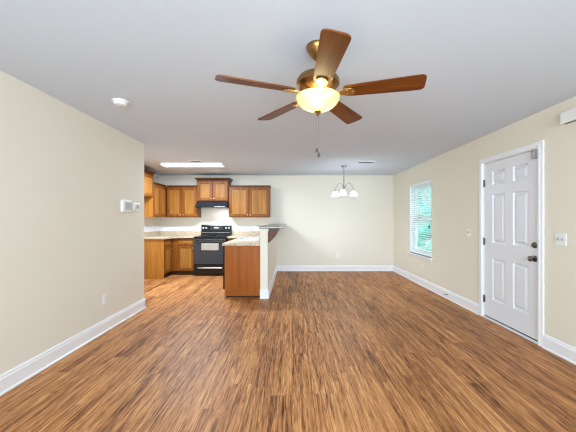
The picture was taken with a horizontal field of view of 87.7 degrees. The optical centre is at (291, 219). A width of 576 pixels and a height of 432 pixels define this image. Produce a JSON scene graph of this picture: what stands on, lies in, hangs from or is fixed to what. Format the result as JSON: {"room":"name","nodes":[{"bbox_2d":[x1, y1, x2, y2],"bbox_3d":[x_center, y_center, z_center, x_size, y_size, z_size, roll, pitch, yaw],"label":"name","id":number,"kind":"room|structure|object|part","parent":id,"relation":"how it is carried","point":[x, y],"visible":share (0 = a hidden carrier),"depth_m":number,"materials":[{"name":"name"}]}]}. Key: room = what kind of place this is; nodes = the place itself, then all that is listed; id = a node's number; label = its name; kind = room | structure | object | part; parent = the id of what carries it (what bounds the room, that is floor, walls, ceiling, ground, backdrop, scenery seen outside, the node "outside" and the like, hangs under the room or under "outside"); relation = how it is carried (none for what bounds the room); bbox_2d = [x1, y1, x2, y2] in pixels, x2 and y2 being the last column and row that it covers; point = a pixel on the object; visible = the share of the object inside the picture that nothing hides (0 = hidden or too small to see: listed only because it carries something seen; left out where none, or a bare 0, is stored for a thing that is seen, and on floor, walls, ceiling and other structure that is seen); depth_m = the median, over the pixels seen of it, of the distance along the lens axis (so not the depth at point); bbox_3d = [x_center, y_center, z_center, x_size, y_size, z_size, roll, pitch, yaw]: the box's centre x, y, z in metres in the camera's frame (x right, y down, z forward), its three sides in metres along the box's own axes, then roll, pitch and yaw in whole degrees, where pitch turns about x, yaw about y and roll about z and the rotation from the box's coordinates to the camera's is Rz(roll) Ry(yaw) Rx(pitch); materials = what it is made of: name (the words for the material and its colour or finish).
{"room":"empty living room","nodes":[
{"label":"empty living room","id":0,"kind":"room"},
{"bbox_2d":[0,70,143,374],"bbox_3d":[-2.257,0.095,1.530,0.120,2.440,5.860,0,0,0],"label":"wall","id":1,"kind":"structure","parent":0,"point":[67,242],"depth_m":2.85,"materials":[{"name":"beige paint"}]},
{"bbox_2d":[0,298,145,395],"bbox_3d":[-2.244,1.242,1.543,0.146,0.144,5.886,0,0,0],"label":"baseboard","id":2,"kind":"structure","parent":1,"relation":"attached to","point":[17,375],"depth_m":2.84,"materials":[{"name":"white paint"}]},
{"bbox_2d":[103,293,106,304],"bbox_3d":[-2.192,0.932,3.515,0.010,0.116,0.072,0,0,0],"label":"power outlet","id":3,"kind":"object","parent":1,"relation":"attached to","point":[104,295],"visible":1,"depth_m":3.51,"materials":[{"name":"white plastic"}]},
{"bbox_2d":[121,200,131,211],"bbox_3d":[-2.181,-0.175,3.955,0.032,0.156,0.230,0,0,0],"label":"alarm keypad","id":4,"kind":"object","parent":1,"relation":"attached to","point":[126,205],"visible":1,"depth_m":3.92,"materials":[{"name":"white plastic"}]},
{"bbox_2d":[132,203,139,210],"bbox_3d":[-2.182,-0.175,4.205,0.031,0.110,0.156,0,0,0],"label":"thermostat","id":5,"kind":"object","parent":1,"relation":"attached to","point":[135,206],"visible":1,"depth_m":4.18,"materials":[{"name":"white plastic"}]},
{"bbox_2d":[144,174,158,231],"bbox_3d":[-3.460,0.095,5.995,0.120,2.440,3.310,0,0,0],"label":"wall","id":6,"kind":"structure","parent":0,"point":[148,221],"depth_m":7.37,"materials":[{"name":"beige paint"}]},
{"bbox_2d":[144,169,154,197],"bbox_3d":[-3.215,-0.762,6.173,0.369,0.555,1.045,0,0,0],"label":"upper cabinet","id":7,"kind":"object","parent":6,"relation":"attached to","point":[148,175],"visible":0.33,"depth_m":6.43,"materials":[{"name":"brown wood"}]},
{"bbox_3d":[-3.078,-0.732,6.406,0.009,0.344,0.332,0,0,0],"label":"panel","id":8,"kind":"part","parent":7,"relation":"part of","materials":[{"name":"brown wood"}]},
{"bbox_3d":[-3.075,-0.732,6.406,0.019,0.466,0.454,0,0,0],"label":"door","id":9,"kind":"part","parent":7,"relation":"part of","materials":[{"name":"brown wood"}]},
{"bbox_3d":[-3.215,-1.006,6.173,0.369,0.067,1.045,0,0,0],"label":"crown moulding","id":10,"kind":"part","parent":7,"relation":"part of","materials":[{"name":"brown wood"}]},
{"bbox_2d":[144,182,166,216],"bbox_3d":[-3.217,-0.445,7.146,0.364,0.775,0.993,0,0,0],"label":"upper cabinet","id":11,"kind":"object","parent":6,"relation":"attached to","point":[156,206],"visible":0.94,"depth_m":6.86,"materials":[{"name":"brown wood"}]},
{"bbox_3d":[-3.075,-0.426,6.816,0.019,0.711,0.307,0,0,0],"label":"door","id":12,"kind":"part","parent":11,"relation":"part of","materials":[{"name":"brown wood"}]},
{"bbox_3d":[-3.078,-0.426,6.816,0.009,0.589,0.185,0,0,0],"label":"panel","id":13,"kind":"part","parent":11,"relation":"part of","materials":[{"name":"brown wood"}]},
{"bbox_3d":[-3.078,-0.426,7.135,0.009,0.589,0.185,0,0,0],"label":"panel","id":14,"kind":"part","parent":11,"relation":"part of","materials":[{"name":"brown wood"}]},
{"bbox_3d":[-3.075,-0.426,7.135,0.019,0.711,0.307,0,0,0],"label":"door","id":15,"kind":"part","parent":11,"relation":"part of","materials":[{"name":"brown wood"}]},
{"bbox_2d":[259,229,275,289],"bbox_3d":[-0.468,0.732,6.317,0.155,1.164,2.664,0,0,0],"label":"wall","id":16,"kind":"structure","parent":0,"point":[267,250],"depth_m":5.00,"materials":[{"name":"beige paint"}]},
{"bbox_2d":[232,231,259,242],"bbox_3d":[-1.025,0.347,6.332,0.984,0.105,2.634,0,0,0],"label":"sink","id":17,"kind":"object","parent":16,"relation":"attached to","point":[233,232],"depth_m":7.63,"materials":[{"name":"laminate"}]},
{"bbox_2d":[260,266,276,298],"bbox_3d":[-0.457,1.242,6.304,0.155,0.144,2.660,0,0,0],"label":"baseboard","id":18,"kind":"structure","parent":16,"relation":"attached to","point":[264,294],"depth_m":5.13,"materials":[{"name":"white paint"}]},
{"bbox_2d":[259,224,285,228],"bbox_3d":[-0.345,0.131,6.284,0.400,0.036,2.728,0,0,0],"label":"bar","id":19,"kind":"object","parent":16,"relation":"on","point":[269,226],"visible":1,"depth_m":4.92,"materials":[{"name":"laminate"}]},
{"bbox_2d":[268,229,278,242],"bbox_3d":[-0.306,0.275,5.053,0.195,0.250,0.061,0,0,0],"label":"corbel","id":20,"kind":"object","parent":16,"relation":"attached to","point":[272,233],"visible":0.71,"depth_m":5.03,"materials":[{"name":"brown wood"}]},
{"bbox_2d":[159,175,392,265],"bbox_3d":[-0.392,0.095,7.725,6.257,2.440,0.150,0,0,0],"label":"wall","id":21,"kind":"structure","parent":0,"point":[320,225],"depth_m":7.65,"materials":[{"name":"beige paint"}]},
{"bbox_2d":[166,185,200,216],"bbox_3d":[-2.686,-0.445,7.467,0.746,0.775,0.364,0,0,0],"label":"upper cabinet","id":22,"kind":"object","parent":21,"relation":"attached to","point":[181,199],"visible":0.98,"depth_m":7.32,"materials":[{"name":"brown wood"}]},
{"bbox_3d":[-2.869,-0.426,7.324,0.355,0.711,0.019,0,0,0],"label":"door","id":23,"kind":"part","parent":22,"relation":"part of","materials":[{"name":"brown wood"}]},
{"bbox_3d":[-2.869,-0.426,7.328,0.233,0.589,0.009,0,0,0],"label":"panel","id":24,"kind":"part","parent":22,"relation":"part of","materials":[{"name":"brown wood"}]},
{"bbox_3d":[-2.686,-0.811,7.479,0.746,0.042,0.341,0,0,0],"label":"crown moulding","id":25,"kind":"part","parent":22,"relation":"part of","materials":[{"name":"brown wood"}]},
{"bbox_3d":[-2.502,-0.426,7.324,0.355,0.711,0.019,0,0,0],"label":"door","id":26,"kind":"part","parent":22,"relation":"part of","materials":[{"name":"brown wood"}]},
{"bbox_3d":[-2.502,-0.426,7.328,0.233,0.589,0.009,0,0,0],"label":"panel","id":27,"kind":"part","parent":22,"relation":"part of","materials":[{"name":"brown wood"}]},
{"bbox_2d":[144,226,258,231],"bbox_3d":[-1.970,0.227,7.135,2.860,0.133,1.030,0,0,0],"label":"backsplash","id":28,"kind":"structure","parent":21,"relation":"attached to","point":[146,228],"depth_m":7.64,"materials":[{"name":"white paint"}]},
{"bbox_2d":[195,178,232,200],"bbox_3d":[-1.928,-0.728,7.442,0.862,0.550,0.414,0,0,0],"label":"upper cabinet","id":29,"kind":"object","parent":21,"relation":"attached to","point":[208,189],"visible":0.98,"depth_m":7.28,"materials":[{"name":"brown wood"}]},
{"bbox_3d":[-2.113,-0.695,7.285,0.358,0.456,0.019,0,0,0],"label":"door","id":30,"kind":"part","parent":29,"relation":"part of","materials":[{"name":"brown wood"}]},
{"bbox_3d":[-2.113,-0.695,7.288,0.236,0.334,0.009,0,0,0],"label":"panel","id":31,"kind":"part","parent":29,"relation":"part of","materials":[{"name":"brown wood"}]},
{"bbox_2d":[195,201,228,207],"bbox_3d":[-1.928,-0.366,7.394,0.752,0.170,0.510,0,0,0],"label":"range hood","id":32,"kind":"object","parent":29,"relation":"attached to","point":[200,204],"visible":0.98,"depth_m":7.18,"materials":[{"name":"black metal"}]},
{"bbox_3d":[-1.928,-0.967,7.442,0.862,0.072,0.414,0,0,0],"label":"crown moulding","id":33,"kind":"part","parent":29,"relation":"part of","materials":[{"name":"brown wood"}]},
{"bbox_3d":[-1.743,-0.695,7.288,0.236,0.334,0.009,0,0,0],"label":"panel","id":34,"kind":"part","parent":29,"relation":"part of","materials":[{"name":"brown wood"}]},
{"bbox_3d":[-1.743,-0.695,7.285,0.358,0.456,0.019,0,0,0],"label":"door","id":35,"kind":"part","parent":29,"relation":"part of","materials":[{"name":"brown wood"}]},
{"bbox_2d":[229,185,270,216],"bbox_3d":[-1.037,-0.445,7.467,1.017,0.775,0.364,0,0,0],"label":"upper cabinet","id":36,"kind":"object","parent":21,"relation":"attached to","point":[244,200],"visible":1,"depth_m":7.32,"materials":[{"name":"brown wood"}]},
{"bbox_3d":[-1.294,-0.426,7.324,0.480,0.711,0.019,0,0,0],"label":"door","id":37,"kind":"part","parent":36,"relation":"part of","materials":[{"name":"brown wood"}]},
{"bbox_3d":[-1.294,-0.426,7.328,0.358,0.589,0.009,0,0,0],"label":"panel","id":38,"kind":"part","parent":36,"relation":"part of","materials":[{"name":"brown wood"}]},
{"bbox_3d":[-1.037,-0.811,7.479,1.017,0.042,0.341,0,0,0],"label":"crown moulding","id":39,"kind":"part","parent":36,"relation":"part of","materials":[{"name":"brown wood"}]},
{"bbox_3d":[-0.802,-0.426,7.324,0.480,0.711,0.019,0,0,0],"label":"door","id":40,"kind":"part","parent":36,"relation":"part of","materials":[{"name":"brown wood"}]},
{"bbox_3d":[-0.802,-0.426,7.328,0.358,0.589,0.009,0,0,0],"label":"panel","id":41,"kind":"part","parent":36,"relation":"part of","materials":[{"name":"brown wood"}]},
{"bbox_2d":[277,265,392,270],"bbox_3d":[1.091,1.242,7.637,2.961,0.144,0.026,0,0,0],"label":"baseboard","id":42,"kind":"structure","parent":21,"relation":"attached to","point":[279,267],"depth_m":7.63,"materials":[{"name":"white paint"}]},
{"bbox_2d":[0,0,575,174],"bbox_3d":[-0.392,-1.185,3.125,6.257,0.120,9.350,0,0,0],"label":"ceiling","id":43,"kind":"structure","parent":0,"point":[489,66],"depth_m":2.27,"materials":[{"name":"paint"}]},
{"bbox_2d":[112,98,128,106],"bbox_3d":[-1.630,-1.101,2.850,0.144,0.047,0.144,0,0,0],"label":"smoke detector","id":44,"kind":"object","parent":43,"relation":"attached to","point":[119,102],"visible":1,"depth_m":2.81,"materials":[{"name":"white plastic"}]},
{"bbox_2d":[160,163,224,167],"bbox_3d":[-2.000,-1.103,6.100,1.224,0.044,0.310,0,0,0],"label":"ceiling light","id":45,"kind":"object","parent":43,"relation":"attached to","point":[166,165],"visible":1,"depth_m":6.00,"materials":[{"name":"white plastic"}]},
{"bbox_2d":[215,28,426,156],"bbox_3d":[0.175,-0.764,1.909,1.259,0.722,1.216,0,0,0],"label":"ceiling fan","id":46,"kind":"object","parent":43,"relation":"hanging from","point":[317,86],"visible":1,"depth_m":1.83,"materials":[{"name":"brown wood"}]},
{"bbox_3d":[-0.213,-0.816,1.808,0.483,0.008,0.140,0,12,-20],"label":"blade","id":47,"kind":"part","parent":46,"relation":"part of","materials":[{"name":"brown wood"}]},
{"bbox_3d":[-0.085,-0.816,2.268,0.140,0.008,0.483,-15,9,-38],"label":"blade","id":48,"kind":"part","parent":46,"relation":"part of","materials":[{"name":"brown wood"}]},
{"bbox_3d":[0.168,-0.754,1.950,0.286,0.101,0.286,0,0,0],"label":"lamp shade","id":49,"kind":"part","parent":46,"relation":"part of","materials":[{"name":"white glass"}]},
{"bbox_3d":[0.186,-0.816,1.544,0.140,0.008,0.483,12,-1,-2],"label":"blade","id":50,"kind":"part","parent":46,"relation":"part of","materials":[{"name":"brown wood"}]},
{"bbox_3d":[0.392,-0.816,2.289,0.140,0.008,0.483,-14,-8,33],"label":"blade","id":51,"kind":"part","parent":46,"relation":"part of","materials":[{"name":"brown wood"}]},
{"bbox_3d":[0.560,-0.816,1.841,0.483,0.008,0.140,0,-12,15],"label":"blade","id":52,"kind":"part","parent":46,"relation":"part of","materials":[{"name":"brown wood"}]},
{"bbox_2d":[332,165,356,196],"bbox_3d":[1.119,-0.812,6.271,0.523,0.626,0.523,0,0,0],"label":"chandelier","id":53,"kind":"object","parent":43,"relation":"hanging from","point":[342,192],"visible":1,"depth_m":6.30,"materials":[{"name":"white glass"}]},
{"bbox_3d":[1.032,-0.549,6.086,0.152,0.101,0.152,0,0,0],"label":"lamp shade","id":54,"kind":"part","parent":53,"relation":"part of","materials":[{"name":"white glass"}]},
{"bbox_2d":[357,161,374,162],"bbox_3d":[1.450,-1.118,5.870,0.320,0.014,0.160,0,0,0],"label":"ceiling vent","id":55,"kind":"object","parent":43,"relation":"in","point":[359,161],"visible":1,"depth_m":5.86,"materials":[{"name":"white plastic"}]},
{"bbox_2d":[0,271,575,431],"bbox_3d":[-0.392,1.365,3.125,6.257,0.100,9.350,0,0,0],"label":"floor","id":56,"kind":"structure","parent":0,"point":[327,351],"depth_m":2.60,"materials":[{"name":"wood"}]},
{"bbox_2d":[144,238,171,278],"bbox_3d":[-3.092,0.876,6.844,0.614,0.875,0.432,0,0,0],"label":"base cabinet","id":57,"kind":"object","parent":56,"relation":"on","point":[157,252],"visible":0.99,"depth_m":6.63,"materials":[{"name":"brown wood"}]},
{"bbox_3d":[-3.117,0.876,6.634,0.564,0.875,0.012,0,0,0],"label":"panel","id":58,"kind":"part","parent":57,"relation":"part of","materials":[{"name":"brown wood"}]},
{"bbox_3d":[-2.825,0.527,6.832,0.019,0.145,0.345,0,0,0],"label":"drawer","id":59,"kind":"part","parent":57,"relation":"part of","materials":[{"name":"brown wood"}]},
{"bbox_3d":[-2.825,0.907,6.832,0.019,0.585,0.345,0,0,0],"label":"door","id":60,"kind":"part","parent":57,"relation":"part of","materials":[{"name":"brown wood"}]},
{"bbox_3d":[-2.835,0.827,6.850,0.002,0.776,0.420,0,0,0],"label":"frame","id":61,"kind":"part","parent":57,"relation":"part of","materials":[{"name":"brown wood"}]},
{"bbox_3d":[-2.828,0.907,6.832,0.009,0.463,0.223,0,0,0],"label":"panel","id":62,"kind":"part","parent":57,"relation":"part of","materials":[{"name":"brown wood"}]},
{"bbox_2d":[169,238,193,274],"bbox_3d":[-2.848,0.876,7.342,1.099,0.875,0.614,0,0,0],"label":"base cabinet","id":63,"kind":"object","parent":56,"relation":"on","point":[182,248],"visible":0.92,"depth_m":7.07,"materials":[{"name":"brown wood"}]},
{"bbox_2d":[144,231,200,238],"bbox_3d":[-2.849,0.366,7.127,1.099,0.142,1.044,0,0,0],"label":"countertop","id":64,"kind":"structure","parent":63,"relation":"on","point":[156,234],"depth_m":7.50,"materials":[{"name":"stone"}]},
{"bbox_3d":[-2.507,0.527,7.074,0.390,0.145,0.019,0,0,0],"label":"drawer","id":65,"kind":"part","parent":63,"relation":"part of","materials":[{"name":"brown wood"}]},
{"bbox_3d":[-2.507,0.907,7.074,0.390,0.585,0.019,0,0,0],"label":"door","id":66,"kind":"part","parent":63,"relation":"part of","materials":[{"name":"brown wood"}]},
{"bbox_3d":[-2.507,0.907,7.078,0.268,0.463,0.009,0,0,0],"label":"panel","id":67,"kind":"part","parent":63,"relation":"part of","materials":[{"name":"brown wood"}]},
{"bbox_2d":[194,224,231,275],"bbox_3d":[-1.908,0.720,7.269,0.760,1.189,0.699,0,0,0],"label":"range","id":68,"kind":"object","parent":56,"relation":"on","point":[208,248],"visible":0.98,"depth_m":6.97,"materials":[{"name":"black metal"}]},
{"bbox_3d":[-1.908,1.157,6.984,0.748,0.207,0.028,0,0,0],"label":"storage drawer","id":69,"kind":"part","parent":68,"relation":"part of","materials":[{"name":"black metal"}]},
{"bbox_3d":[-1.908,1.127,6.952,0.590,0.035,0.052,0,0,0],"label":"drawer handle","id":70,"kind":"part","parent":68,"relation":"part of","materials":[{"name":"silver metal"}]},
{"bbox_3d":[-1.908,0.745,6.984,0.748,0.590,0.028,0,0,0],"label":"oven door","id":71,"kind":"part","parent":68,"relation":"part of","materials":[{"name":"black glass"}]},
{"bbox_2d":[194,235,230,237],"bbox_3d":[-1.908,0.408,7.284,0.760,0.022,0.652,0,0,0],"label":"cooktop","id":72,"kind":"object","parent":68,"relation":"in","point":[201,236],"depth_m":7.01,"materials":[{"name":"black ceramic"}]},
{"bbox_3d":[-1.898,0.215,7.562,0.300,0.080,0.016,0,0,0],"label":"clock panel","id":73,"kind":"part","parent":68,"relation":"part of","materials":[{"name":"clear glass"}]},
{"bbox_2d":[223,246,224,288],"bbox_3d":[-0.871,0.879,5.397,0.638,0.869,0.609,0,0,0],"label":"dishwasher","id":74,"kind":"object","parent":56,"relation":"on","point":[223,246],"visible":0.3,"depth_m":5.09,"materials":[{"name":"black metal"}]},
{"bbox_2d":[225,246,259,296],"bbox_3d":[-0.849,0.876,6.048,0.632,0.875,2.004,0,0,0],"label":"base cabinet","id":75,"kind":"object","parent":56,"relation":"on","point":[242,263],"visible":0.74,"depth_m":5.05,"materials":[{"name":"brown wood"}]},
{"bbox_2d":[222,231,259,245],"bbox_3d":[-1.025,0.366,6.332,0.984,0.142,2.634,0,0,0],"label":"countertop","id":76,"kind":"structure","parent":75,"relation":"on","point":[235,234],"depth_m":5.71,"materials":[{"name":"stone"}]},
{"bbox_2d":[236,237,258,239],"bbox_3d":[-0.877,0.481,6.215,0.450,0.177,0.800,0,0,0],"label":"sink","id":77,"kind":"object","parent":76,"relation":"in","point":[242,238],"visible":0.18,"depth_m":6.21,"materials":[{"name":"silver metal"}]},
{"bbox_3d":[-0.834,1.271,5.050,0.602,0.028,0.008,0,0,0],"label":"rail","id":78,"kind":"part","parent":75,"relation":"part of","materials":[{"name":"brown wood"}]},
{"bbox_2d":[393,96,575,347],"bbox_3d":[2.662,0.095,3.125,0.150,2.440,9.050,0,0,0],"label":"wall","id":79,"kind":"structure","parent":0,"point":[454,174],"depth_m":4.18,"materials":[{"name":"beige paint"}]},
{"bbox_2d":[407,179,431,261],"bbox_3d":[2.632,0.017,6.070,0.200,1.536,1.090,0,0,0],"label":"window","id":80,"kind":"structure","parent":79,"relation":"in","point":[420,256],"depth_m":6.24,"materials":[{"name":"white paint"}]},
{"bbox_3d":[2.602,0.726,6.070,0.140,0.022,1.090,0,0,0],"label":"sill","id":81,"kind":"part","parent":80,"relation":"part of","materials":[{"name":"white paint"}]},
{"bbox_2d":[410,179,431,256],"bbox_3d":[2.605,-0.021,6.070,0.078,1.448,1.004,0,0,0],"label":"window blind","id":82,"kind":"object","parent":80,"relation":"attached to","point":[416,200],"visible":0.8,"depth_m":6.03,"materials":[{"name":"white plastic"}]},
{"bbox_3d":[2.643,-0.008,6.422,0.002,1.386,0.002,0,0,0],"label":"ladder cord","id":83,"kind":"part","parent":82,"relation":"part of","materials":[{"name":"white plastic"}]},
{"bbox_3d":[2.614,-0.721,6.070,0.046,0.049,1.004,0,0,0],"label":"head rail","id":84,"kind":"part","parent":82,"relation":"part of","materials":[{"name":"white plastic"}]},
{"bbox_3d":[2.582,-0.298,5.638,0.007,0.786,0.006,0,0,0],"label":"lift cord","id":85,"kind":"part","parent":82,"relation":"part of","materials":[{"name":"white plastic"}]},
{"bbox_3d":[2.691,0.320,6.070,0.024,0.700,0.930,0,0,0],"label":"sash","id":86,"kind":"part","parent":80,"relation":"part of","materials":[{"name":"white paint"}]},
{"bbox_3d":[2.691,0.320,6.070,0.004,0.620,0.860,0,0,0],"label":"pane","id":87,"kind":"part","parent":80,"relation":"part of","materials":[{"name":"clear glass"}]},
{"bbox_3d":[2.717,-0.345,6.070,0.004,0.641,0.860,0,0,0],"label":"pane","id":88,"kind":"part","parent":80,"relation":"part of","materials":[{"name":"clear glass"}]},
{"bbox_2d":[393,265,575,364],"bbox_3d":[2.574,1.242,3.117,0.026,0.144,9.034,0,0,0],"label":"baseboard","id":89,"kind":"structure","parent":79,"relation":"attached to","point":[559,348],"depth_m":4.35,"materials":[{"name":"white paint"}]},
{"bbox_2d":[479,140,543,346],"bbox_3d":[2.635,0.249,3.600,0.205,2.130,1.050,0,0,0],"label":"door","id":90,"kind":"structure","parent":79,"relation":"in","point":[511,183],"depth_m":3.52,"materials":[{"name":"white paint"}]},
{"bbox_3d":[2.567,0.420,3.212,0.070,0.068,0.068,0,0,0],"label":"knob","id":91,"kind":"part","parent":90,"relation":"part of","materials":[{"name":"silver metal"}]},
{"bbox_2d":[555,233,566,245],"bbox_3d":[2.576,0.188,2.885,0.022,0.120,0.120,0,0,0],"label":"light switch","id":92,"kind":"object","parent":79,"relation":"attached to","point":[560,238],"visible":1,"depth_m":2.87,"materials":[{"name":"white plastic"}]},
{"bbox_2d":[560,108,575,124],"bbox_3d":[2.559,-0.946,2.724,0.055,0.108,0.220,0,0,0],"label":"door chime","id":93,"kind":"object","parent":79,"relation":"attached to","point":[567,117],"visible":1,"depth_m":2.76,"materials":[{"name":"white plastic"}]}
]}

